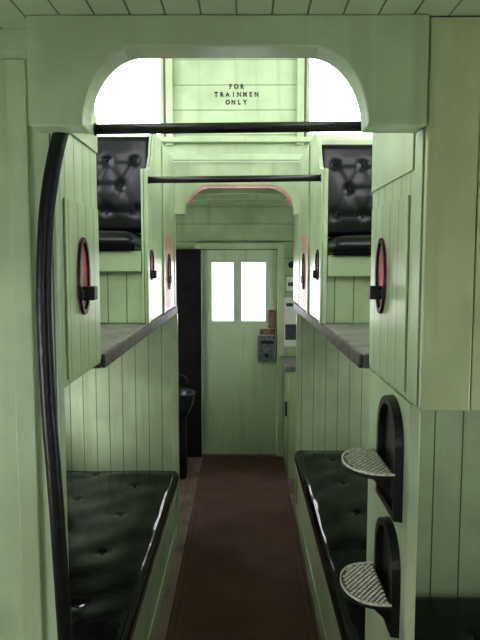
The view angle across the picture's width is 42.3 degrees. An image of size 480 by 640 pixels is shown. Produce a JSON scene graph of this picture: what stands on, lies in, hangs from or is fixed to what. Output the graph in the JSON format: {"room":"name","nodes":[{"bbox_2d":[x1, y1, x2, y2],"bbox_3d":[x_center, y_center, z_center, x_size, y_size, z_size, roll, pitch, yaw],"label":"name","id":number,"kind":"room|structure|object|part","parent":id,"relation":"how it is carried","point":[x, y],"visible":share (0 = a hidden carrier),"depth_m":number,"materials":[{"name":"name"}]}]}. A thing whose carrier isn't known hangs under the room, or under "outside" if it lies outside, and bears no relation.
{"room":"train carriage","nodes":[
{"label":"train carriage","id":0,"kind":"room"},
{"bbox_2d":[0,29,26,59],"bbox_3d":[-0.793,-0.635,1.323,0.800,0.140,0.053,0,5,0],"label":"wall","id":1,"kind":"structure","parent":0,"point":[13,45],"depth_m":1.30,"materials":[{"name":"green paint"}]},
{"bbox_2d":[0,60,68,639],"bbox_3d":[-0.803,0.499,1.474,0.780,2.234,0.035,0,5,0],"label":"wall","id":2,"kind":"structure","parent":0,"point":[11,612],"depth_m":1.43,"materials":[{"name":"green wood"}]},
{"bbox_2d":[4,59,42,639],"bbox_3d":[-0.491,0.523,1.450,0.045,2.190,0.011,0,5,0],"label":"trim","id":3,"kind":"structure","parent":2,"relation":"attached to","point":[14,69],"depth_m":1.40,"materials":[{"name":"green paint"}]},
{"bbox_2d":[64,162,300,470],"bbox_3d":[0.019,0.208,3.925,2.400,2.360,0.078,0,5,0],"label":"wall","id":4,"kind":"structure","parent":0,"point":[118,416],"depth_m":3.92,"materials":[{"name":"green wood"}]},
{"bbox_2d":[171,313,179,537],"bbox_3d":[-0.406,0.675,3.904,0.040,1.435,0.046,0,5,0],"label":"trim","id":5,"kind":"structure","parent":4,"relation":"attached to","point":[174,319],"depth_m":3.87,"materials":[{"name":"green paint"}]},
{"bbox_2d":[170,154,302,160],"bbox_3d":[0.019,-0.983,3.753,2.380,0.035,0.035,0,5,0],"label":"trim","id":6,"kind":"structure","parent":4,"relation":"attached to","point":[176,157],"depth_m":3.74,"materials":[{"name":"green paint"}]},
{"bbox_2d":[187,185,291,204],"bbox_3d":[-0.003,-0.770,3.834,0.644,0.119,0.074,0,5,0],"label":"trim","id":7,"kind":"structure","parent":4,"relation":"attached to","point":[282,191],"depth_m":3.80,"materials":[{"name":"paint"}]},
{"bbox_2d":[26,14,429,132],"bbox_3d":[-0.025,-0.499,1.267,0.798,0.215,0.075,0,5,0],"label":"arch","id":8,"kind":"object","parent":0,"point":[383,59],"visible":1,"depth_m":1.23,"materials":[{"name":"green paint"}]},
{"bbox_2d":[163,58,308,162],"bbox_3d":[0.019,-1.423,3.834,2.400,0.875,0.042,0,5,0],"label":"wall","id":9,"kind":"structure","parent":0,"point":[205,90],"depth_m":3.82,"materials":[{"name":"green wood"}]},
{"bbox_2d":[97,58,163,136],"bbox_3d":[-0.766,-1.411,3.840,0.588,0.558,0.020,0,5,0],"label":"window","id":10,"kind":"structure","parent":9,"relation":"in","point":[161,59],"depth_m":3.83,"materials":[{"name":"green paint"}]},
{"bbox_2d":[163,58,165,136],"bbox_3d":[-0.463,-1.417,3.805,0.015,0.580,0.024,0,5,0],"label":"trim","id":11,"kind":"structure","parent":9,"relation":"attached to","point":[164,80],"depth_m":3.80,"materials":[{"name":"green wood"}]},
{"bbox_2d":[165,58,173,145],"bbox_3d":[-0.433,-1.392,3.804,0.044,0.630,0.029,0,5,0],"label":"trim","id":12,"kind":"structure","parent":9,"relation":"attached to","point":[168,61],"depth_m":3.79,"materials":[{"name":"green paint"}]},
{"bbox_2d":[158,137,372,142],"bbox_3d":[0.019,-1.107,3.816,2.380,0.030,0.054,0,5,0],"label":"trim","id":13,"kind":"structure","parent":9,"relation":"attached to","point":[163,139],"depth_m":3.79,"materials":[{"name":"green paint"}]},
{"bbox_2d":[296,58,304,145],"bbox_3d":[0.371,-1.392,3.800,0.044,0.630,0.029,0,5,0],"label":"trim","id":14,"kind":"structure","parent":9,"relation":"attached to","point":[300,61],"depth_m":3.79,"materials":[{"name":"green paint"}]},
{"bbox_2d":[304,58,306,136],"bbox_3d":[0.402,-1.417,3.800,0.015,0.580,0.024,0,5,0],"label":"trim","id":15,"kind":"structure","parent":9,"relation":"attached to","point":[305,73],"depth_m":3.79,"materials":[{"name":"green wood"}]},
{"bbox_2d":[306,58,372,136],"bbox_3d":[0.754,-1.410,3.833,0.688,0.558,0.020,0,5,0],"label":"window","id":16,"kind":"structure","parent":9,"relation":"in","point":[308,59],"depth_m":3.84,"materials":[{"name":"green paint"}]},
{"bbox_2d":[176,203,295,454],"bbox_3d":[0.027,0.035,5.572,2.400,2.400,0.050,0,5,0],"label":"wall","id":17,"kind":"structure","parent":0,"point":[239,222],"depth_m":5.47,"materials":[{"name":"green wood"}]},
{"bbox_2d":[176,249,201,456],"bbox_3d":[-0.489,0.307,5.540,0.288,1.865,0.052,0,5,0],"label":"shield","id":18,"kind":"object","parent":17,"relation":"attached to","point":[188,261],"visible":0.51,"depth_m":5.50,"materials":[{"name":"black metal"}]},
{"bbox_2d":[202,454,275,455],"bbox_3d":[-0.005,1.223,5.697,0.675,0.012,0.120,0,5,0],"label":"trim","id":19,"kind":"structure","parent":17,"relation":"attached to","point":[202,454],"depth_m":5.64,"materials":[{"name":"brown wood"}]},
{"bbox_2d":[202,250,276,453],"bbox_3d":[-0.006,0.302,5.545,0.665,1.846,0.122,0,5,0],"label":"door","id":20,"kind":"structure","parent":17,"relation":"in","point":[239,356],"depth_m":5.58,"materials":[{"name":"green paint"}]},
{"bbox_3d":[0.244,0.106,5.542,0.135,0.055,0.008,0,5,0],"label":"patch plate","id":21,"kind":"part","parent":20,"relation":"part of","materials":[{"name":"metal"}]},
{"bbox_2d":[195,243,283,456],"bbox_3d":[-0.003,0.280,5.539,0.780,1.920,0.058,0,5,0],"label":"trim","id":22,"kind":"structure","parent":17,"relation":"attached to","point":[280,246],"depth_m":5.48,"materials":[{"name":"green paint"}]},
{"bbox_2d":[190,199,289,204],"bbox_3d":[0.026,-0.980,5.357,2.380,0.142,0.050,0,5,0],"label":"trim","id":23,"kind":"structure","parent":17,"relation":"attached to","point":[230,201],"depth_m":5.33,"materials":[{"name":"green paint"}]},
{"bbox_2d":[286,277,292,290],"bbox_3d":[0.455,-0.320,5.508,0.085,0.120,0.007,0,5,0],"label":"notice","id":24,"kind":"object","parent":17,"relation":"attached to","point":[289,280],"visible":0.64,"depth_m":5.50,"materials":[{"name":"paper"}]},
{"bbox_2d":[288,261,293,267],"bbox_3d":[0.457,-0.486,5.457,0.059,0.059,0.077,0,5,0],"label":"coat hook","id":25,"kind":"object","parent":17,"relation":"attached to","point":[291,264],"visible":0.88,"depth_m":5.49,"materials":[{"name":"black metal"}]},
{"bbox_2d":[284,297,298,346],"bbox_3d":[0.460,0.018,5.539,0.135,0.440,0.007,0,5,0],"label":"posted notice","id":26,"kind":"object","parent":17,"relation":"attached to","point":[290,313],"visible":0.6,"depth_m":5.54,"materials":[{"name":"paper"}]},
{"bbox_2d":[154,453,320,639],"bbox_3d":[0.010,1.587,2.166,2.400,0.060,7.220,0,5,0],"label":"floor","id":27,"kind":"structure","parent":0,"point":[188,485],"depth_m":4.02,"materials":[{"name":"brown wood"}]},
{"bbox_2d":[36,132,72,639],"bbox_3d":[-0.382,0.589,1.390,0.096,2.069,0.079,-4,7,-39],"label":"pole","id":28,"kind":"object","parent":27,"relation":"on","point":[46,214],"visible":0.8,"depth_m":1.33,"materials":[{"name":"black metal"}]},
{"bbox_2d":[66,470,178,639],"bbox_3d":[-0.780,1.261,2.752,0.775,0.480,2.340,0,5,0],"label":"bench","id":29,"kind":"object","parent":27,"relation":"on","point":[122,528],"visible":0.66,"depth_m":2.90,"materials":[{"name":"black leather"}]},
{"bbox_3d":[-0.407,1.167,2.742,0.009,0.089,2.340,0,5,0],"label":"rail","id":30,"kind":"part","parent":29,"relation":"part of","materials":[{"name":"green paint"}]},
{"bbox_2d":[178,373,195,478],"bbox_3d":[-0.521,0.855,5.053,0.336,0.863,0.336,0,5,0],"label":"basin","id":31,"kind":"object","parent":27,"relation":"on","point":[186,395],"visible":0.44,"depth_m":5.00,"materials":[{"name":"metal"}]},
{"bbox_2d":[178,373,187,382],"bbox_3d":[-0.513,0.506,5.029,0.198,0.163,0.028,1,5,7],"label":"faucet","id":32,"kind":"object","parent":31,"relation":"on","point":[180,375],"depth_m":5.01,"materials":[{"name":"black metal"}]},
{"bbox_3d":[-0.521,0.683,5.037,0.336,0.210,0.336,0,5,0],"label":"bowl","id":33,"kind":"part","parent":31,"relation":"part of","materials":[{"name":"metal"}]},
{"bbox_2d":[165,456,318,639],"bbox_3d":[0.008,1.531,2.377,0.715,0.012,6.450,0,5,0],"label":"carpet runner","id":34,"kind":"object","parent":27,"relation":"on","point":[242,575],"visible":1,"depth_m":3.62,"materials":[{"name":"brown carpet"}]},
{"bbox_2d":[281,356,295,478],"bbox_3d":[0.783,0.807,5.261,0.845,0.920,0.575,0,5,0],"label":"base cabinet","id":35,"kind":"object","parent":27,"relation":"on","point":[288,362],"visible":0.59,"depth_m":5.03,"materials":[{"name":"green paint"}]},
{"bbox_3d":[0.390,0.817,5.271,0.008,0.700,0.450,0,5,0],"label":"door","id":36,"kind":"part","parent":35,"relation":"part of","materials":[{"name":"green paint"}]},
{"bbox_3d":[0.377,0.725,5.067,0.016,0.120,0.020,0,5,0],"label":"handle","id":37,"kind":"part","parent":35,"relation":"part of","materials":[{"name":"black metal"}]},
{"bbox_2d":[281,356,295,371],"bbox_3d":[0.783,0.369,5.220,0.845,0.039,0.575,0,5,0],"label":"countertop","id":38,"kind":"structure","parent":35,"relation":"on","point":[288,362],"depth_m":5.13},
{"bbox_2d":[295,450,367,639],"bbox_3d":[0.782,1.217,3.122,0.825,0.500,2.300,0,5,0],"label":"bench","id":39,"kind":"object","parent":27,"relation":"on","point":[331,506],"visible":0.25,"depth_m":3.12,"materials":[{"name":"black leather"}]},
{"bbox_3d":[0.384,1.113,3.114,0.009,0.089,2.300,0,5,0],"label":"rail","id":40,"kind":"part","parent":39,"relation":"part of","materials":[{"name":"green paint"}]},
{"bbox_2d":[365,371,420,639],"bbox_3d":[0.392,0.882,1.666,0.025,1.435,0.438,0,5,0],"label":"panel","id":41,"kind":"object","parent":27,"relation":"on","point":[406,531],"visible":0.41,"depth_m":1.44,"materials":[{"name":"green paint"}]},
{"bbox_2d":[340,516,400,637],"bbox_3d":[0.316,0.623,1.563,0.126,0.250,0.212,0,5,0],"label":"step","id":42,"kind":"structure","parent":41,"relation":"attached to","point":[376,586],"depth_m":1.53,"materials":[{"name":"black metal"}]},
{"bbox_3d":[0.306,0.665,1.567,0.099,0.001,0.201,0,5,0],"label":"grip plate","id":43,"kind":"part","parent":42,"relation":"part of","materials":[{"name":"metal"}]},
{"bbox_3d":[0.377,0.623,1.562,0.004,0.250,0.200,0,5,0],"label":"plate","id":44,"kind":"part","parent":42,"relation":"part of","materials":[{"name":"black metal"}]},
{"bbox_2d":[341,395,403,522],"bbox_3d":[0.316,0.325,1.535,0.126,0.280,0.212,0,5,0],"label":"step","id":45,"kind":"structure","parent":41,"relation":"attached to","point":[384,465],"depth_m":1.49,"materials":[{"name":"black metal"}]},
{"bbox_3d":[0.306,0.351,1.538,0.099,0.001,0.201,0,5,0],"label":"grip plate","id":46,"kind":"part","parent":45,"relation":"part of","materials":[{"name":"metal"}]},
{"bbox_3d":[0.377,0.325,1.535,0.004,0.280,0.200,0,5,0],"label":"plate","id":47,"kind":"part","parent":45,"relation":"part of","materials":[{"name":"black metal"}]},
{"bbox_2d":[414,597,479,639],"bbox_3d":[0.808,1.214,1.690,0.760,0.770,0.430,0,5,0],"label":"bench","id":48,"kind":"object","parent":27,"relation":"on","point":[436,618],"visible":0.76,"depth_m":1.72,"materials":[{"name":"black leather"}]},
{"bbox_2d":[0,0,479,28],"bbox_3d":[-0.001,-0.502,-0.175,2.400,0.062,2.945,0,5,0],"label":"ceiling","id":49,"kind":"structure","parent":0,"point":[13,13],"depth_m":1.19,"materials":[{"name":"green wood"}]},
{"bbox_2d":[293,214,298,302],"bbox_3d":[0.380,-0.496,4.052,0.030,0.760,0.355,0,5,0],"label":"wall","id":50,"kind":"structure","parent":0,"point":[296,217],"depth_m":4.08,"materials":[{"name":"green wood"}]},
{"bbox_2d":[297,314,372,450],"bbox_3d":[0.806,0.655,4.310,0.830,1.400,0.050,0,5,0],"label":"wall","id":51,"kind":"structure","parent":0,"point":[335,392],"depth_m":4.27,"materials":[{"name":"green wood"}]},
{"bbox_2d":[295,315,300,515],"bbox_3d":[0.397,0.662,4.261,0.030,1.395,0.047,0,5,0],"label":"trim","id":52,"kind":"structure","parent":51,"relation":"attached to","point":[298,317],"depth_m":4.22,"materials":[{"name":"green paint"}]},
{"bbox_2d":[416,410,479,596],"bbox_3d":[0.809,0.863,1.899,0.800,1.430,0.030,0,5,0],"label":"wall","id":53,"kind":"structure","parent":0,"point":[448,526],"depth_m":1.86,"materials":[{"name":"green wood"}]},
{"bbox_3d":[0.023,-0.971,4.725,2.400,0.150,1.650,0,5,0],"label":"ceiling","id":54,"kind":"structure","parent":0,"visible":0},
{"bbox_2d":[196,188,282,194],"bbox_3d":[0.023,-0.911,4.611,2.380,0.142,0.050,0,5,0],"label":"trim","id":55,"kind":"structure","parent":54,"relation":"attached to","point":[209,191],"depth_m":4.58,"materials":[{"name":"green paint"}]},
{"bbox_2d":[192,194,287,200],"bbox_3d":[0.025,-0.948,5.009,2.380,0.142,0.050,0,5,0],"label":"trim","id":56,"kind":"structure","parent":54,"relation":"attached to","point":[213,196],"depth_m":4.98,"materials":[{"name":"green paint"}]},
{"bbox_3d":[-1.215,0.421,2.064,0.050,2.280,7.220,0,5,0],"label":"wall","id":57,"kind":"structure","parent":0,"visible":0},
{"bbox_2d":[59,105,100,387],"bbox_3d":[-0.797,-0.244,1.611,0.781,0.779,0.371,0,5,0],"label":"locker","id":58,"kind":"object","parent":57,"relation":"attached to","point":[78,212],"visible":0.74,"depth_m":1.57,"materials":[{"name":"green wood"}]},
{"bbox_3d":[-0.409,-0.086,1.626,0.005,0.430,0.330,0,5,0],"label":"door","id":59,"kind":"part","parent":58,"relation":"part of","materials":[{"name":"green wood"}]},
{"bbox_3d":[-0.409,-0.508,1.582,0.005,0.100,0.360,0,5,0],"label":"rail","id":60,"kind":"part","parent":58,"relation":"part of","materials":[{"name":"green paint"}]},
{"bbox_2d":[77,237,97,314],"bbox_3d":[-0.389,-0.113,1.598,0.034,0.200,0.110,0,5,0],"label":"step","id":61,"kind":"structure","parent":58,"relation":"attached to","point":[86,292],"depth_m":1.59,"materials":[{"name":"red paint"}]},
{"bbox_3d":[-0.405,-0.113,1.598,0.002,0.200,0.110,0,5,0],"label":"plate","id":62,"kind":"part","parent":61,"relation":"part of","materials":[{"name":"red paint"}]},
{"bbox_2d":[93,121,361,135],"bbox_3d":[-0.015,-0.536,1.728,0.781,0.045,0.037,0,5,0],"label":"grab bar","id":63,"kind":"object","parent":58,"relation":"attached to","point":[309,126],"visible":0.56,"depth_m":1.72,"materials":[{"name":"black paint"}]},
{"bbox_2d":[93,306,176,367],"bbox_3d":[-0.789,0.046,2.849,0.790,0.082,2.038,0,5,0],"label":"deck","id":64,"kind":"object","parent":57,"relation":"attached to","point":[117,339],"visible":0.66,"depth_m":2.35,"materials":[{"name":"green paint"}]},
{"bbox_2d":[96,134,173,323],"bbox_3d":[-0.785,-0.475,3.209,0.779,0.887,1.110,0,5,0],"label":"seat","id":65,"kind":"object","parent":64,"relation":"on","point":[136,216],"visible":0.41,"depth_m":3.02,"materials":[{"name":"green wood"}]},
{"bbox_2d":[98,230,141,250],"bbox_3d":[-0.766,-0.367,2.872,0.620,0.096,0.420,0,5,0],"label":"seat cushion","id":66,"kind":"object","parent":65,"relation":"on","point":[109,240],"depth_m":2.67,"materials":[{"name":"black leather"}]},
{"bbox_3d":[-0.803,-0.255,2.699,0.748,0.090,0.024,0,5,0],"label":"rail","id":67,"kind":"part","parent":65,"relation":"part of","materials":[{"name":"green paint"}]},
{"bbox_2d":[96,136,149,232],"bbox_3d":[-0.745,-0.665,3.050,0.620,0.471,0.076,0,5,0],"label":"backrest cushion","id":68,"kind":"object","parent":65,"relation":"on","point":[119,159],"depth_m":3.02,"materials":[{"name":"black leather"}]},
{"bbox_3d":[-0.402,-0.318,2.709,0.008,0.667,0.050,0,5,0],"label":"panel trim","id":69,"kind":"part","parent":65,"relation":"part of","materials":[{"name":"green paint"}]},
{"bbox_2d":[150,249,156,279],"bbox_3d":[-0.394,-0.253,2.831,0.024,0.140,0.110,0,5,0],"label":"step","id":70,"kind":"structure","parent":65,"relation":"attached to","point":[153,273],"depth_m":2.82,"materials":[{"name":"red paint"}]},
{"bbox_3d":[-0.414,-0.476,3.217,0.020,0.887,1.090,0,5,0],"label":"panel","id":71,"kind":"part","parent":65,"relation":"part of","materials":[{"name":"green wood"}]},
{"bbox_3d":[-0.399,-0.468,3.243,0.008,0.867,0.040,0,5,0],"label":"panel trim","id":72,"kind":"part","parent":65,"relation":"part of","materials":[{"name":"green paint"}]},
{"bbox_3d":[-0.400,-0.271,3.462,0.004,0.400,0.300,0,5,0],"label":"door","id":73,"kind":"part","parent":65,"relation":"part of","materials":[{"name":"paint"}]},
{"bbox_2d":[168,254,171,288],"bbox_3d":[-0.390,-0.271,3.462,0.016,0.200,0.100,0,5,0],"label":"step","id":74,"kind":"structure","parent":65,"relation":"attached to","point":[169,256],"depth_m":3.44,"materials":[{"name":"red paint"}]},
{"bbox_2d":[148,174,320,183],"bbox_3d":[-0.024,-0.611,2.685,0.747,0.045,0.037,0,5,0],"label":"grab bar","id":75,"kind":"object","parent":65,"relation":"attached to","point":[245,178],"visible":1,"depth_m":2.67,"materials":[{"name":"black paint"}]},
{"bbox_3d":[1.235,0.422,2.052,0.050,2.280,7.220,0,5,0],"label":"wall","id":76,"kind":"structure","parent":0,"visible":0},
{"bbox_2d":[294,302,369,368],"bbox_3d":[0.785,0.030,3.019,0.855,0.082,2.395,0,5,0],"label":"deck","id":77,"kind":"object","parent":76,"relation":"attached to","point":[352,339],"visible":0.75,"depth_m":2.32,"materials":[{"name":"green paint"}]},
{"bbox_2d":[299,133,372,323],"bbox_3d":[0.779,-0.474,3.201,0.854,0.887,1.110,0,5,0],"label":"seat","id":78,"kind":"object","parent":77,"relation":"on","point":[336,211],"visible":0.41,"depth_m":3.02,"materials":[{"name":"green wood"}]},
{"bbox_2d":[301,253,304,288],"bbox_3d":[0.349,-0.271,3.458,0.016,0.200,0.100,0,5,0],"label":"step","id":79,"kind":"structure","parent":78,"relation":"attached to","point":[303,256],"depth_m":3.42,"materials":[{"name":"red paint"}]},
{"bbox_3d":[0.359,-0.271,3.458,0.004,0.400,0.300,0,5,0],"label":"door","id":80,"kind":"part","parent":78,"relation":"part of","materials":[{"name":"paint"}]},
{"bbox_3d":[0.356,-0.468,3.239,0.008,0.867,0.040,0,5,0],"label":"panel trim","id":81,"kind":"part","parent":78,"relation":"part of","materials":[{"name":"green paint"}]},
{"bbox_3d":[0.371,-0.475,3.213,0.020,0.887,1.090,0,5,0],"label":"panel","id":82,"kind":"part","parent":78,"relation":"part of","materials":[{"name":"green wood"}]},
{"bbox_2d":[312,249,318,279],"bbox_3d":[0.347,-0.254,2.847,0.024,0.140,0.110,0,5,0],"label":"step","id":83,"kind":"structure","parent":78,"relation":"attached to","point":[315,273],"depth_m":2.83,"materials":[{"name":"red paint"}]},
{"bbox_3d":[0.353,-0.318,2.705,0.008,0.667,0.050,0,5,0],"label":"panel trim","id":84,"kind":"part","parent":78,"relation":"part of","materials":[{"name":"green paint"}]},
{"bbox_2d":[322,144,372,236],"bbox_3d":[0.694,-0.634,3.045,0.620,0.451,0.075,0,5,0],"label":"backrest cushion","id":85,"kind":"object","parent":78,"relation":"on","point":[349,166],"depth_m":3.02,"materials":[{"name":"black leather"}]},
{"bbox_2d":[327,234,370,255],"bbox_3d":[0.714,-0.346,2.867,0.620,0.096,0.420,0,5,0],"label":"seat cushion","id":86,"kind":"object","parent":78,"relation":"on","point":[340,244],"depth_m":2.66,"materials":[{"name":"black leather"}]},
{"bbox_3d":[0.792,-0.235,2.693,0.823,0.090,0.024,0,5,0],"label":"rail","id":87,"kind":"part","parent":78,"relation":"part of","materials":[{"name":"green paint"}]},
{"bbox_2d":[369,17,479,410],"bbox_3d":[0.788,-0.229,1.524,0.828,0.794,0.530,0,5,0],"label":"locker","id":88,"kind":"object","parent":76,"relation":"attached to","point":[424,343],"visible":0.79,"depth_m":1.28,"materials":[{"name":"green wood"}]},
{"bbox_2d":[368,238,386,313],"bbox_3d":[0.358,-0.117,1.635,0.034,0.200,0.110,0,5,0],"label":"step","id":89,"kind":"structure","parent":88,"relation":"attached to","point":[377,292],"depth_m":1.62,"materials":[{"name":"red paint"}]},
{"bbox_3d":[0.374,-0.117,1.634,0.002,0.200,0.110,0,5,0],"label":"plate","id":90,"kind":"part","parent":89,"relation":"part of","materials":[{"name":"red paint"}]},
{"bbox_3d":[0.377,-0.075,1.593,0.004,0.445,0.390,0,5,0],"label":"door","id":91,"kind":"part","parent":88,"relation":"part of","materials":[{"name":"green wood"}]},
{"bbox_3d":[0.377,-0.450,1.548,0.004,0.210,0.430,0,5,0],"label":"rail","id":92,"kind":"part","parent":88,"relation":"part of","materials":[{"name":"green paint"}]}
]}

